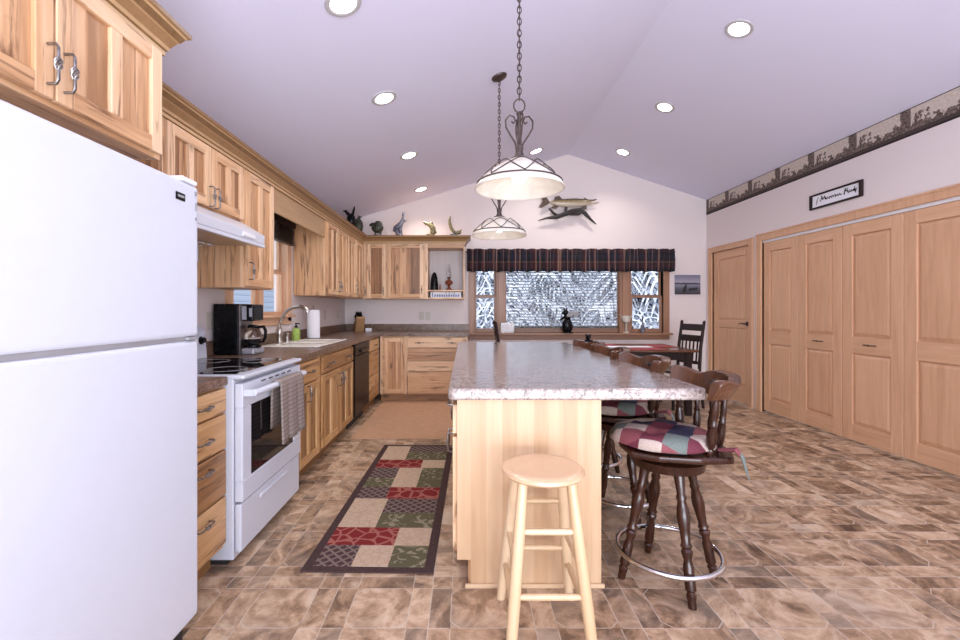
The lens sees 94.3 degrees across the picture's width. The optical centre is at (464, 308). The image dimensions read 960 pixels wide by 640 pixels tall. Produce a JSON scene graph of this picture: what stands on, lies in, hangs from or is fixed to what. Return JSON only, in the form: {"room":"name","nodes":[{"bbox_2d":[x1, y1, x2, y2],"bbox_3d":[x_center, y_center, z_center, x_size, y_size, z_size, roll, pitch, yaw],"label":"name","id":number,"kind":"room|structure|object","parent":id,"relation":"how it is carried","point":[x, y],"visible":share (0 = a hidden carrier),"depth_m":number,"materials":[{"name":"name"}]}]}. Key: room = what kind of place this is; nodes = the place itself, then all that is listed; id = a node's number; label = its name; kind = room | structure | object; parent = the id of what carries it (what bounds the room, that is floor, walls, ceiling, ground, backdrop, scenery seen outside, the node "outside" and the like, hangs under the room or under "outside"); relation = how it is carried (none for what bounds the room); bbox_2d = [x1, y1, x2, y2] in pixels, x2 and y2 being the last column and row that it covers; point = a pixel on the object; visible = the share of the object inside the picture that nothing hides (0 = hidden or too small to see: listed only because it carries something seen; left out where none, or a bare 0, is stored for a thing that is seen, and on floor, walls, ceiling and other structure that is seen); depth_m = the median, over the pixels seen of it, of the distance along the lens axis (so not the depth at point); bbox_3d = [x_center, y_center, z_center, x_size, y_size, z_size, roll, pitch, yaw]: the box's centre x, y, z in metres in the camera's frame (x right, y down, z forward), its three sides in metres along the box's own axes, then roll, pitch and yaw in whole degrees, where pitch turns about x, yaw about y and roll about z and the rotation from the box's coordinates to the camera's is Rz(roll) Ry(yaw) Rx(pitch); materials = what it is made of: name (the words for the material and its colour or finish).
{"room":"kitchen","nodes":[
{"label":"kitchen","id":0,"kind":"room"},
{"bbox_2d":[197,229,344,340],"bbox_3d":[-1.830,-0.033,0.780,0.120,2.527,11.560,0,0,0],"label":"wall","id":1,"kind":"structure","parent":0,"point":[206,298],"depth_m":4.59,"materials":[{"name":"white paint"}]},
{"bbox_2d":[0,0,161,159],"bbox_3d":[-1.438,-0.780,1.252,0.664,0.420,0.904,0,0,0],"label":"upper cabinet","id":2,"kind":"object","parent":1,"relation":"attached to","point":[77,66],"visible":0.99,"depth_m":1.36,"materials":[{"name":"brown wood"}]},
{"bbox_2d":[136,117,243,222],"bbox_3d":[-1.571,-0.740,2.498,0.389,0.370,0.765,0,0,0],"label":"upper cabinet","id":3,"kind":"object","parent":1,"relation":"attached to","point":[220,181],"visible":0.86,"depth_m":2.44,"materials":[{"name":"brown wood"}]},
{"bbox_2d":[197,206,264,261],"bbox_3d":[-1.528,-0.429,2.498,0.480,0.248,0.756,0,0,0],"label":"range hood","id":4,"kind":"object","parent":3,"relation":"attached to","point":[213,229],"visible":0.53,"depth_m":2.53,"materials":[{"name":"white metal"}]},
{"bbox_2d":[206,312,212,328],"bbox_3d":[-1.765,0.080,3.080,0.008,0.120,0.074,0,0,0],"label":"outlet plate","id":5,"kind":"object","parent":1,"relation":"attached to","point":[209,315],"visible":0.98,"depth_m":3.07,"materials":[{"name":"white plastic"}]},
{"bbox_2d":[197,169,273,289],"bbox_3d":[-1.571,-0.532,3.103,0.389,0.785,0.440,0,0,0],"label":"upper cabinet","id":6,"kind":"object","parent":1,"relation":"attached to","point":[218,267],"visible":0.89,"depth_m":2.93,"materials":[{"name":"brown wood"}]},
{"bbox_2d":[225,240,295,325],"bbox_3d":[-1.792,-0.385,3.885,0.155,1.070,1.250,0,0,0],"label":"window","id":7,"kind":"structure","parent":1,"relation":"in","point":[274,306],"depth_m":4.28,"materials":[{"name":"brown wood"}]},
{"bbox_2d":[274,213,295,245],"bbox_3d":[-1.720,-0.743,3.910,0.060,0.225,1.080,0,0,0],"label":"curtain valance","id":8,"kind":"object","parent":1,"relation":"attached to","point":[283,232],"visible":0.36,"depth_m":4.19,"materials":[{"name":"black fabric"}]},
{"bbox_2d":[294,220,347,297],"bbox_3d":[-1.571,-0.532,5.000,0.389,0.785,0.840,0,0,0],"label":"upper cabinet","id":9,"kind":"object","parent":1,"relation":"attached to","point":[320,263],"visible":0.97,"depth_m":4.58,"materials":[{"name":"brown wood"}]},
{"bbox_2d":[274,188,324,237],"bbox_3d":[-1.449,-0.830,3.951,0.018,0.190,1.253,0,0,0],"label":"valance board","id":10,"kind":"object","parent":9,"relation":"attached to","point":[286,207],"visible":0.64,"depth_m":3.83,"materials":[{"name":"brown wood"}]},
{"bbox_2d":[333,240,365,298],"bbox_3d":[-1.571,-0.532,6.026,0.389,0.785,0.400,0,0,0],"label":"upper cabinet","id":11,"kind":"object","parent":1,"relation":"attached to","point":[359,246],"visible":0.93,"depth_m":6.00,"materials":[{"name":"brown wood"}]},
{"bbox_2d":[347,235,358,297],"bbox_3d":[-1.571,-0.532,5.623,0.389,0.785,0.400,0,0,0],"label":"upper cabinet","id":12,"kind":"object","parent":1,"relation":"attached to","point":[352,285],"visible":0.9,"depth_m":5.60,"materials":[{"name":"brown wood"}]},
{"bbox_2d":[345,154,705,391],"bbox_3d":[0.895,-0.530,6.635,5.570,3.520,0.150,0,0,0],"label":"wall","id":13,"kind":"structure","parent":0,"point":[632,212],"depth_m":6.56,"materials":[{"name":"white paint"}]},
{"bbox_2d":[100,0,470,246],"bbox_3d":[-0.810,-1.002,3.627,1.780,0.175,5.855,0,0,0],"label":"crown molding","id":14,"kind":"structure","parent":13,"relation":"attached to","point":[178,110],"depth_m":2.47,"materials":[{"name":"brown wood"}]},
{"bbox_2d":[343,206,355,224],"bbox_3d":[-1.454,-1.159,5.628,0.147,0.281,0.110,0,0,30],"label":"duck figurine","id":15,"kind":"object","parent":14,"relation":"on","point":[350,217],"visible":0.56,"depth_m":5.59,"materials":[{"name":"black plastic"}]},
{"bbox_2d":[369,221,382,234],"bbox_3d":[-1.236,-1.125,6.200,0.202,0.210,0.110,0,0,0],"label":"bear figurine","id":16,"kind":"object","parent":14,"relation":"on","point":[377,227],"visible":0.9,"depth_m":6.17,"materials":[{"name":"ceramic"}]},
{"bbox_2d":[393,212,406,234],"bbox_3d":[-0.908,-1.189,6.200,0.202,0.336,0.110,0,0,0],"label":"deer figurine","id":17,"kind":"object","parent":14,"relation":"on","point":[399,225],"visible":0.92,"depth_m":6.18,"materials":[{"name":"grey ceramic"}]},
{"bbox_2d":[423,221,436,234],"bbox_3d":[-0.493,-1.123,6.200,0.200,0.205,0.110,0,0,0],"label":"fish figurine","id":18,"kind":"object","parent":14,"relation":"on","point":[430,224],"visible":0.91,"depth_m":6.17,"materials":[{"name":"gold metal"}]},
{"bbox_2d":[448,216,461,234],"bbox_3d":[-0.136,-1.159,6.200,0.192,0.276,0.110,0,0,0],"label":"fish figurine","id":19,"kind":"object","parent":14,"relation":"on","point":[453,231],"visible":0.94,"depth_m":6.18,"materials":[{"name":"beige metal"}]},
{"bbox_3d":[-0.882,-1.008,4.377,1.755,0.015,4.355,0,0,0],"label":"board","id":20,"kind":"object","parent":14,"relation":"on","visible":0},
{"bbox_2d":[354,216,362,230],"bbox_3d":[-1.470,-1.151,6.120,0.124,0.265,0.108,0,0,36],"label":"bird figurine","id":21,"kind":"object","parent":20,"relation":"on","point":[359,224],"visible":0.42,"depth_m":6.09,"materials":[{"name":"grey ceramic"}]},
{"bbox_2d":[364,244,386,298],"bbox_3d":[-1.258,-0.532,6.361,0.325,0.785,0.389,0,0,0],"label":"upper cabinet","id":22,"kind":"object","parent":13,"relation":"attached to","point":[375,255],"visible":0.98,"depth_m":6.22,"materials":[{"name":"brown wood"}]},
{"bbox_2d":[387,244,424,298],"bbox_3d":[-0.827,-0.532,6.361,0.530,0.785,0.389,0,0,0],"label":"upper cabinet","id":23,"kind":"object","parent":13,"relation":"attached to","point":[405,262],"visible":0.98,"depth_m":6.22,"materials":[{"name":"brown wood"}]},
{"bbox_2d":[419,312,423,319],"bbox_3d":[-0.640,0.100,6.555,0.074,0.120,0.008,0,0,0],"label":"outlet plate","id":24,"kind":"object","parent":13,"relation":"attached to","point":[421,314],"visible":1,"depth_m":6.55,"materials":[{"name":"white plastic"}]},
{"bbox_2d":[426,312,430,319],"bbox_3d":[-0.540,0.100,6.555,0.074,0.120,0.008,0,0,0],"label":"outlet plate","id":25,"kind":"object","parent":13,"relation":"attached to","point":[428,314],"visible":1,"depth_m":6.55,"materials":[{"name":"white plastic"}]},
{"bbox_2d":[425,244,464,298],"bbox_3d":[-0.282,-0.532,6.393,0.555,0.785,0.325,0,0,0],"label":"display shelf","id":26,"kind":"object","parent":13,"relation":"attached to","point":[438,257],"visible":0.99,"depth_m":6.54,"materials":[{"name":"brown wood"}]},
{"bbox_2d":[430,272,437,289],"bbox_3d":[-0.440,-0.397,6.380,0.116,0.262,0.116,0,0,0],"label":"cone","id":27,"kind":"object","parent":26,"relation":"on","point":[434,280],"visible":0.83,"depth_m":6.34,"materials":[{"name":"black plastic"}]},
{"bbox_2d":[431,292,460,297],"bbox_3d":[-0.270,-0.201,6.295,0.430,0.082,0.014,0,0,0],"label":"sign","id":28,"kind":"object","parent":26,"relation":"in","point":[433,294],"visible":1,"depth_m":6.29,"materials":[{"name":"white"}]},
{"bbox_2d":[445,265,452,289],"bbox_3d":[-0.230,-0.451,6.380,0.114,0.370,0.116,0,0,0],"label":"oil lamp","id":29,"kind":"object","parent":26,"relation":"on","point":[448,282],"visible":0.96,"depth_m":6.36,"materials":[{"name":"orange glass"}]},
{"bbox_2d":[538,196,598,223],"bbox_3d":[1.509,-1.442,6.474,0.883,0.416,0.088,0,0,0],"label":"fish","id":30,"kind":"object","parent":13,"relation":"attached to","point":[558,201],"visible":1,"depth_m":6.46},
{"bbox_2d":[466,248,674,271],"bbox_3d":[1.540,-0.710,6.493,3.060,0.342,0.131,0,0,0],"label":"curtain valance","id":31,"kind":"object","parent":13,"relation":"attached to","point":[484,260],"visible":1,"depth_m":6.47,"materials":[{"name":"black fabric"}]},
{"bbox_2d":[469,271,672,339],"bbox_3d":[1.530,-0.200,6.575,2.990,1.300,0.230,0,0,0],"label":"window","id":32,"kind":"structure","parent":13,"relation":"in","point":[639,292],"depth_m":6.61,"materials":[{"name":"brown wood"}]},
{"bbox_2d":[500,323,513,332],"bbox_3d":[0.620,0.275,6.514,0.200,0.150,0.022,0,0,0],"label":"photo frame","id":33,"kind":"object","parent":32,"relation":"on","point":[504,327],"visible":1,"depth_m":6.50,"materials":[{"name":"grey metal"}]},
{"bbox_2d":[502,324,512,331],"bbox_3d":[0.620,0.275,6.505,0.160,0.110,0.004,0,0,0],"label":"photo","id":34,"kind":"object","parent":33,"relation":"attached to","point":[505,327],"depth_m":6.50,"materials":[{"name":"white paper"}]},
{"bbox_2d":[507,272,617,327],"bbox_3d":[1.440,-0.240,6.580,1.640,1.030,0.030,0,0,0],"label":"window blind","id":35,"kind":"object","parent":32,"relation":"attached to","point":[515,326],"visible":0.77,"depth_m":6.57,"materials":[{"name":"grey plastic"}]},
{"bbox_2d":[560,308,577,332],"bbox_3d":[1.521,0.177,6.493,0.228,0.375,0.178,0,0,38],"label":"statue","id":36,"kind":"object","parent":32,"relation":"on","point":[567,325],"visible":1,"depth_m":6.48,"materials":[{"name":"black plastic"}]},
{"bbox_2d":[620,314,632,332],"bbox_3d":[2.360,0.213,6.515,0.162,0.273,0.108,0,0,33],"label":"candle holder","id":37,"kind":"object","parent":32,"relation":"on","point":[625,319],"visible":1,"depth_m":6.49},
{"bbox_2d":[640,318,644,332],"bbox_3d":[2.600,0.239,6.515,0.062,0.220,0.064,0,0,0],"label":"glass bottle","id":38,"kind":"object","parent":32,"relation":"on","point":[642,328],"visible":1,"depth_m":6.50,"materials":[{"name":"grey glass"}]},
{"bbox_2d":[675,275,699,293],"bbox_3d":[3.275,-0.357,6.549,0.370,0.285,0.021,0,0,0],"label":"picture","id":39,"kind":"object","parent":13,"relation":"attached to","point":[684,284],"visible":1,"depth_m":6.54},
{"bbox_2d":[156,0,959,218],"bbox_3d":[0.895,-1.823,0.830,5.530,1.154,11.660,0,0,0],"label":"ceiling","id":40,"kind":"structure","parent":0,"point":[296,82],"depth_m":3.51,"materials":[{"name":"white paint"}]},
{"bbox_2d":[324,0,361,16],"bbox_3d":[-0.645,-1.617,2.355,0.191,0.064,0.200,0,0,0],"label":"recessed light","id":41,"kind":"object","parent":40,"relation":"in","point":[337,8],"visible":1,"depth_m":2.38,"materials":[{"name":"white glass"}]},
{"bbox_2d":[371,91,396,105],"bbox_3d":[-0.624,-1.623,3.430,0.191,0.064,0.200,0,0,0],"label":"recessed light","id":42,"kind":"object","parent":40,"relation":"in","point":[384,97],"visible":1,"depth_m":3.42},
{"bbox_2d":[400,151,417,159],"bbox_3d":[-0.595,-1.632,4.730,0.191,0.064,0.200,0,0,0],"label":"recessed light","id":43,"kind":"object","parent":40,"relation":"in","point":[411,154],"visible":1,"depth_m":4.72,"materials":[{"name":"white glass"}]},
{"bbox_2d":[414,186,427,191],"bbox_3d":[-0.600,-1.631,6.060,0.191,0.064,0.200,0,0,0],"label":"recessed light","id":44,"kind":"object","parent":40,"relation":"in","point":[422,188],"visible":1,"depth_m":6.04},
{"bbox_2d":[472,72,526,239],"bbox_3d":[0.280,-1.258,3.640,0.450,1.321,0.450,0,0,0],"label":"pendant lamp","id":45,"kind":"object","parent":40,"relation":"hanging from","point":[499,227],"visible":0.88,"depth_m":3.61,"materials":[{"name":"white glass"}]},
{"bbox_2d":[474,0,564,200],"bbox_3d":[0.272,-1.256,2.230,0.450,1.319,0.450,0,0,0],"label":"pendant lamp","id":46,"kind":"object","parent":40,"relation":"hanging from","point":[520,177],"visible":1,"depth_m":2.23,"materials":[{"name":"white glass"}]},
{"bbox_2d":[529,148,542,154],"bbox_3d":[0.946,-2.102,5.930,0.191,0.064,0.200,0,0,0],"label":"recessed light","id":47,"kind":"object","parent":40,"relation":"in","point":[535,151],"visible":1,"depth_m":5.92,"materials":[{"name":"white glass"}]},
{"bbox_2d":[615,148,629,155],"bbox_3d":[2.100,-2.086,5.920,0.190,0.068,0.200,0,0,0],"label":"recessed light","id":48,"kind":"object","parent":40,"relation":"in","point":[623,152],"visible":1,"depth_m":5.91,"materials":[{"name":"white glass"}]},
{"bbox_2d":[655,102,674,112],"bbox_3d":[2.075,-2.094,4.620,0.190,0.068,0.200,0,0,0],"label":"recessed light","id":49,"kind":"object","parent":40,"relation":"in","point":[666,107],"visible":1,"depth_m":4.61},
{"bbox_2d":[724,19,753,38],"bbox_3d":[2.057,-2.100,3.340,0.190,0.068,0.200,0,0,0],"label":"recessed light","id":50,"kind":"object","parent":40,"relation":"in","point":[740,28],"visible":1,"depth_m":3.33,"materials":[{"name":"white glass"}]},
{"bbox_2d":[182,392,959,639],"bbox_3d":[1.220,1.280,0.855,6.280,0.100,11.710,0,0,0],"label":"floor","id":51,"kind":"structure","parent":0,"point":[829,536],"depth_m":2.12,"materials":[{"name":"tile"}]},
{"bbox_2d":[0,99,197,639],"bbox_3d":[-1.353,0.380,1.259,0.734,1.700,0.794,0,0,0],"label":"refrigerator","id":52,"kind":"object","parent":51,"relation":"on","point":[98,244],"visible":1,"depth_m":1.19,"materials":[{"name":"white metal"}]},
{"bbox_2d":[197,386,225,580],"bbox_3d":[-1.423,0.796,1.907,0.674,0.868,0.415,0,0,0],"label":"base cabinet","id":53,"kind":"object","parent":51,"relation":"on","point":[211,404],"visible":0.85,"depth_m":1.98,"materials":[{"name":"brown wood"}]},
{"bbox_2d":[197,377,227,393],"bbox_3d":[-1.446,0.290,1.907,0.643,0.140,0.415,0,0,0],"label":"countertop","id":54,"kind":"structure","parent":53,"relation":"on","point":[204,384],"depth_m":1.99,"materials":[{"name":"brown laminate"}]},
{"bbox_2d":[194,326,306,564],"bbox_3d":[-1.367,0.670,2.500,0.736,1.120,0.756,0,0,0],"label":"stove","id":55,"kind":"object","parent":51,"relation":"on","point":[262,472],"visible":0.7,"depth_m":2.28,"materials":[{"name":"white metal"}]},
{"bbox_2d":[197,358,300,378],"bbox_3d":[-1.387,0.327,2.500,0.665,0.021,0.756,0,0,0],"label":"cooktop","id":56,"kind":"object","parent":55,"relation":"in","point":[232,368],"depth_m":2.47,"materials":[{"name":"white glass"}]},
{"bbox_2d":[270,371,305,443],"bbox_3d":[-1.007,0.552,2.547,0.079,0.347,0.332,0,0,0],"label":"dish towel","id":57,"kind":"object","parent":55,"relation":"hanging from","point":[287,409],"visible":0.99,"depth_m":2.50,"materials":[{"name":"beige fabric"}]},
{"bbox_2d":[294,356,318,476],"bbox_3d":[-1.423,0.796,3.185,0.674,0.868,0.600,0,0,0],"label":"base cabinet","id":58,"kind":"object","parent":51,"relation":"on","point":[309,436],"visible":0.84,"depth_m":3.25,"materials":[{"name":"brown wood"}]},
{"bbox_2d":[310,345,352,465],"bbox_3d":[-1.423,0.796,4.008,0.674,0.868,1.040,0,0,0],"label":"base cabinet","id":59,"kind":"object","parent":51,"relation":"on","point":[335,378],"visible":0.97,"depth_m":3.90,"materials":[{"name":"brown wood"}]},
{"bbox_2d":[206,324,468,363],"bbox_3d":[-0.857,0.290,4.721,1.823,0.140,3.673,0,0,0],"label":"countertop","id":60,"kind":"structure","parent":59,"relation":"on","point":[342,331],"depth_m":5.30,"materials":[{"name":"brown laminate"}]},
{"bbox_2d":[213,304,266,354],"bbox_3d":[-1.568,0.141,3.175,0.354,0.355,0.190,0,0,0],"label":"coffee maker","id":61,"kind":"object","parent":60,"relation":"on","point":[234,331],"visible":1,"depth_m":3.08,"materials":[{"name":"black plastic"}]},
{"bbox_2d":[275,305,309,343],"bbox_3d":[-1.537,0.136,3.959,0.303,0.344,0.089,0,0,0],"label":"faucet","id":62,"kind":"object","parent":60,"relation":"on","point":[279,331],"visible":1,"depth_m":3.96,"materials":[{"name":"silver metal"}]},
{"bbox_2d":[261,339,346,346],"bbox_3d":[-1.468,0.407,4.138,0.505,0.198,0.875,0,0,0],"label":"sink","id":63,"kind":"object","parent":60,"relation":"in","point":[302,343],"visible":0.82,"depth_m":4.12,"materials":[{"name":"beige ceramic"}]},
{"bbox_2d":[285,333,289,341],"bbox_3d":[-1.655,0.265,4.140,0.043,0.085,0.044,0,0,0],"label":"sprayer","id":64,"kind":"object","parent":63,"relation":"on","point":[286,334],"visible":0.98,"depth_m":4.13,"materials":[{"name":"silver metal"}]},
{"bbox_2d":[292,323,299,340],"bbox_3d":[-1.655,0.223,4.360,0.075,0.170,0.076,0,0,0],"label":"soap bottle","id":65,"kind":"object","parent":63,"relation":"on","point":[295,332],"visible":1,"depth_m":4.33,"materials":[{"name":"green plastic"}]},
{"bbox_2d":[280,344,318,345],"bbox_3d":[-1.450,0.413,3.941,0.350,0.186,0.362,0,0,0],"label":"basin","id":66,"kind":"object","parent":63,"relation":"in","point":[280,344],"depth_m":4.12,"materials":[{"name":"beige ceramic"}]},
{"bbox_2d":[291,341,330,343],"bbox_3d":[-1.450,0.413,4.334,0.350,0.186,0.362,0,0,0],"label":"basin","id":67,"kind":"object","parent":63,"relation":"in","point":[291,341],"depth_m":4.24,"materials":[{"name":"beige ceramic"}]},
{"bbox_2d":[306,306,320,338],"bbox_3d":[-1.600,0.141,4.700,0.150,0.355,0.150,0,0,0],"label":"paper towel roll","id":68,"kind":"object","parent":60,"relation":"on","point":[313,317],"visible":0.89,"depth_m":4.64,"materials":[{"name":"white paper"}]},
{"bbox_2d":[353,312,364,331],"bbox_3d":[-1.492,0.178,6.265,0.120,0.284,0.194,0,0,-29],"label":"knife block","id":69,"kind":"object","parent":60,"relation":"on","point":[358,326],"visible":1,"depth_m":6.21,"materials":[{"name":"brown wood"}]},
{"bbox_2d":[346,340,369,428],"bbox_3d":[-1.430,0.796,4.885,0.660,0.868,0.690,0,0,0],"label":"dishwasher","id":70,"kind":"object","parent":51,"relation":"on","point":[360,360],"visible":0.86,"depth_m":4.79,"materials":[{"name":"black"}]},
{"bbox_2d":[363,337,378,411],"bbox_3d":[-1.423,0.796,5.560,0.674,0.868,0.640,0,0,0],"label":"base cabinet","id":71,"kind":"object","parent":51,"relation":"on","point":[374,343],"visible":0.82,"depth_m":5.52,"materials":[{"name":"brown wood"}]},
{"bbox_2d":[300,445,452,573],"bbox_3d":[-0.436,1.224,3.035,0.622,0.009,1.930,0,0,1],"label":"runner rug","id":72,"kind":"object","parent":51,"relation":"on","point":[390,523],"visible":0.98,"depth_m":2.58,"materials":[{"name":"multicoloured fabric"}]},
{"bbox_2d":[380,336,406,400],"bbox_3d":[-0.950,0.796,6.215,0.350,0.868,0.670,0,0,0],"label":"base cabinet","id":73,"kind":"object","parent":51,"relation":"on","point":[393,349],"visible":0.95,"depth_m":5.89,"materials":[{"name":"brown wood"}]},
{"bbox_2d":[350,400,452,438],"bbox_3d":[-0.593,1.226,5.077,0.985,0.007,1.755,0,0,0],"label":"floor mat","id":74,"kind":"object","parent":51,"relation":"on","point":[393,419],"visible":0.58,"depth_m":4.83,"materials":[{"name":"fabric"}]},
{"bbox_2d":[407,336,467,399],"bbox_3d":[-0.368,0.796,6.193,0.810,0.868,0.714,0,0,0],"label":"base cabinet","id":75,"kind":"object","parent":51,"relation":"on","point":[430,359],"visible":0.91,"depth_m":5.88,"materials":[{"name":"brown wood"}]},
{"bbox_2d":[493,320,499,341],"bbox_3d":[0.586,0.688,5.351,0.488,1.089,0.424,0,0,1],"label":"dining chair","id":76,"kind":"object","parent":51,"relation":"on","point":[495,325],"visible":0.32,"depth_m":5.15,"materials":[{"name":"brown wood"}]},
{"bbox_2d":[446,400,604,587],"bbox_3d":[0.260,0.815,3.288,0.711,0.830,2.664,0,0,0],"label":"base cabinet","id":77,"kind":"object","parent":51,"relation":"on","point":[486,433],"visible":0.59,"depth_m":1.97,"materials":[{"name":"brown wood"}]},
{"bbox_2d":[448,342,705,399],"bbox_3d":[0.493,0.373,3.320,1.137,0.051,2.760,0,0,0],"label":"countertop","id":78,"kind":"structure","parent":77,"relation":"on","point":[481,370],"depth_m":2.29,"materials":[{"name":"laminate"}]},
{"bbox_2d":[496,453,596,639],"bbox_3d":[0.298,0.916,1.705,0.328,0.635,0.416,0,0,0],"label":"wooden stool","id":79,"kind":"object","parent":51,"relation":"on","point":[536,470],"visible":1,"depth_m":1.59,"materials":[{"name":"brown wood"}]},
{"bbox_2d":[573,339,604,350],"bbox_3d":[0.952,0.759,3.931,0.543,0.948,0.553,0,0,-5],"label":"bar stool","id":80,"kind":"object","parent":51,"relation":"on","point":[590,346],"visible":0.06,"depth_m":4.07,"materials":[{"name":"brown wood"}]},
{"bbox_2d":[594,344,630,473],"bbox_3d":[0.948,0.759,3.329,0.543,0.948,0.553,0,0,3],"label":"bar stool","id":81,"kind":"object","parent":51,"relation":"on","point":[612,353],"visible":0.09,"depth_m":3.33,"materials":[{"name":"brown wood"}]},
{"bbox_2d":[601,352,674,529],"bbox_3d":[0.948,0.759,2.701,0.543,0.948,0.553,0,0,-3],"label":"bar stool","id":82,"kind":"object","parent":51,"relation":"on","point":[612,411],"visible":0.41,"depth_m":2.55,"materials":[{"name":"brown wood"}]},
{"bbox_2d":[601,400,654,415],"bbox_3d":[0.905,0.573,2.699,0.458,0.074,0.458,0,0,-3],"label":"cushion","id":83,"kind":"object","parent":82,"relation":"on","point":[608,407],"depth_m":2.52,"materials":[{"name":"multicoloured fabric"}]},
{"bbox_2d":[610,344,698,415],"bbox_3d":[1.805,0.849,5.530,1.710,0.762,0.940,0,0,0],"label":"dining table","id":84,"kind":"object","parent":51,"relation":"on","point":[674,353],"visible":0.31,"depth_m":5.12,"materials":[{"name":"brown wood"}]},
{"bbox_2d":[584,334,592,341],"bbox_3d":[1.500,0.387,5.418,0.108,0.162,0.083,0,0,0],"label":"shaker","id":85,"kind":"object","parent":84,"relation":"on","point":[588,337],"visible":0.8,"depth_m":5.39,"materials":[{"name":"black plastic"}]},
{"bbox_2d":[607,346,649,346],"bbox_3d":[1.950,0.466,5.500,0.680,0.004,0.180,0,0,0],"label":"table runner","id":86,"kind":"object","parent":84,"relation":"on","point":[607,346],"visible":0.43,"depth_m":5.50,"materials":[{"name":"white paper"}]},
{"bbox_2d":[628,347,666,349],"bbox_3d":[2.100,0.465,5.220,0.420,0.005,0.280,0,0,-3],"label":"placemat","id":87,"kind":"object","parent":84,"relation":"on","point":[631,348],"visible":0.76,"depth_m":5.21,"materials":[{"name":"red fabric"}]},
{"bbox_2d":[641,344,674,346],"bbox_3d":[2.450,0.465,5.620,0.280,0.005,0.420,0,0,0],"label":"placemat","id":88,"kind":"object","parent":84,"relation":"on","point":[650,345],"visible":0.82,"depth_m":5.64,"materials":[{"name":"red fabric"}]},
{"bbox_2d":[610,365,749,610],"bbox_3d":[0.942,0.759,2.039,0.543,0.948,0.553,0,0,6],"label":"bar stool","id":89,"kind":"object","parent":51,"relation":"on","point":[678,449],"visible":0.98,"depth_m":1.92,"materials":[{"name":"brown wood"}]},
{"bbox_2d":[610,418,717,454],"bbox_3d":[0.900,0.573,2.043,0.458,0.074,0.458,0,0,6],"label":"cushion","id":90,"kind":"object","parent":89,"relation":"on","point":[638,436],"depth_m":1.92,"materials":[{"name":"multicoloured fabric"}]},
{"bbox_2d":[665,320,705,410],"bbox_3d":[2.693,0.688,5.638,0.488,1.089,0.424,0,0,-14],"label":"dining chair","id":91,"kind":"object","parent":51,"relation":"on","point":[683,326],"visible":0.51,"depth_m":5.59,"materials":[{"name":"brown wood"}]},
{"bbox_2d":[706,117,959,411],"bbox_3d":[3.935,-0.197,0.780,0.750,2.855,11.560,0,0,0],"label":"wall","id":92,"kind":"structure","parent":0,"point":[929,159],"depth_m":4.15,"materials":[{"name":"white paint"}]},
{"bbox_2d":[714,246,747,404],"bbox_3d":[3.561,0.208,5.980,0.092,2.020,0.830,0,0,0],"label":"door","id":93,"kind":"structure","parent":92,"relation":"in","point":[730,266],"depth_m":5.95,"materials":[{"name":"brown wood"}]},
{"bbox_2d":[708,238,753,408],"bbox_3d":[3.597,0.175,5.980,0.126,2.110,0.990,0,0,0],"label":"trim","id":94,"kind":"structure","parent":92,"relation":"attached to","point":[749,242],"depth_m":5.56,"materials":[{"name":"brown wood"}]},
{"bbox_2d":[764,236,798,421],"bbox_3d":[3.590,0.210,5.048,0.035,1.995,0.549,0,0,0],"label":"door","id":95,"kind":"structure","parent":92,"relation":"in","point":[781,257],"depth_m":5.01,"materials":[{"name":"brown wood"}]},
{"bbox_2d":[799,226,842,435],"bbox_3d":[3.575,0.210,4.492,0.065,1.995,0.549,0,0,0],"label":"door","id":96,"kind":"structure","parent":92,"relation":"in","point":[820,252],"depth_m":4.46,"materials":[{"name":"brown wood"}]},
{"bbox_2d":[706,86,959,214],"bbox_3d":[3.558,-1.493,0.780,0.003,0.223,11.560,0,0,0],"label":"trim","id":97,"kind":"structure","parent":92,"relation":"attached to","point":[945,107],"depth_m":4.06,"materials":[{"name":"paper"}]},
{"bbox_2d":[809,179,863,210],"bbox_3d":[3.550,-1.085,4.275,0.020,0.150,0.610,0,0,0],"label":"wall sign","id":98,"kind":"object","parent":92,"relation":"attached to","point":[855,189],"visible":1,"depth_m":4.24,"materials":[{"name":"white wood"}]},
{"bbox_2d":[813,182,858,207],"bbox_3d":[3.554,-1.085,4.275,0.010,0.114,0.540,0,0,0],"label":"print","id":99,"kind":"object","parent":98,"relation":"attached to","point":[849,191],"depth_m":4.24,"materials":[{"name":"white paper"}]},
{"bbox_2d":[756,183,959,411],"bbox_3d":[3.597,0.165,4.180,0.126,2.130,2.470,0,0,0],"label":"trim","id":100,"kind":"structure","parent":92,"relation":"attached to","point":[951,191],"depth_m":4.46,"materials":[{"name":"brown wood"}]},
{"bbox_2d":[763,196,959,242],"bbox_3d":[3.587,-0.802,4.180,0.045,0.026,2.300,0,0,0],"label":"trim","id":101,"kind":"structure","parent":92,"relation":"attached to","point":[957,198],"depth_m":3.88,"materials":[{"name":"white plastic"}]},
{"bbox_2d":[843,213,903,456],"bbox_3d":[3.575,0.210,3.920,0.065,1.995,0.584,0,0,0],"label":"door","id":102,"kind":"structure","parent":92,"relation":"in","point":[873,250],"depth_m":3.88,"materials":[{"name":"brown wood"}]},
{"bbox_2d":[904,200,959,475],"bbox_3d":[3.590,0.210,3.333,0.035,1.995,0.579,0,0,0],"label":"door","id":103,"kind":"structure","parent":92,"relation":"in","point":[931,234],"depth_m":3.40,"materials":[{"name":"brown wood"}]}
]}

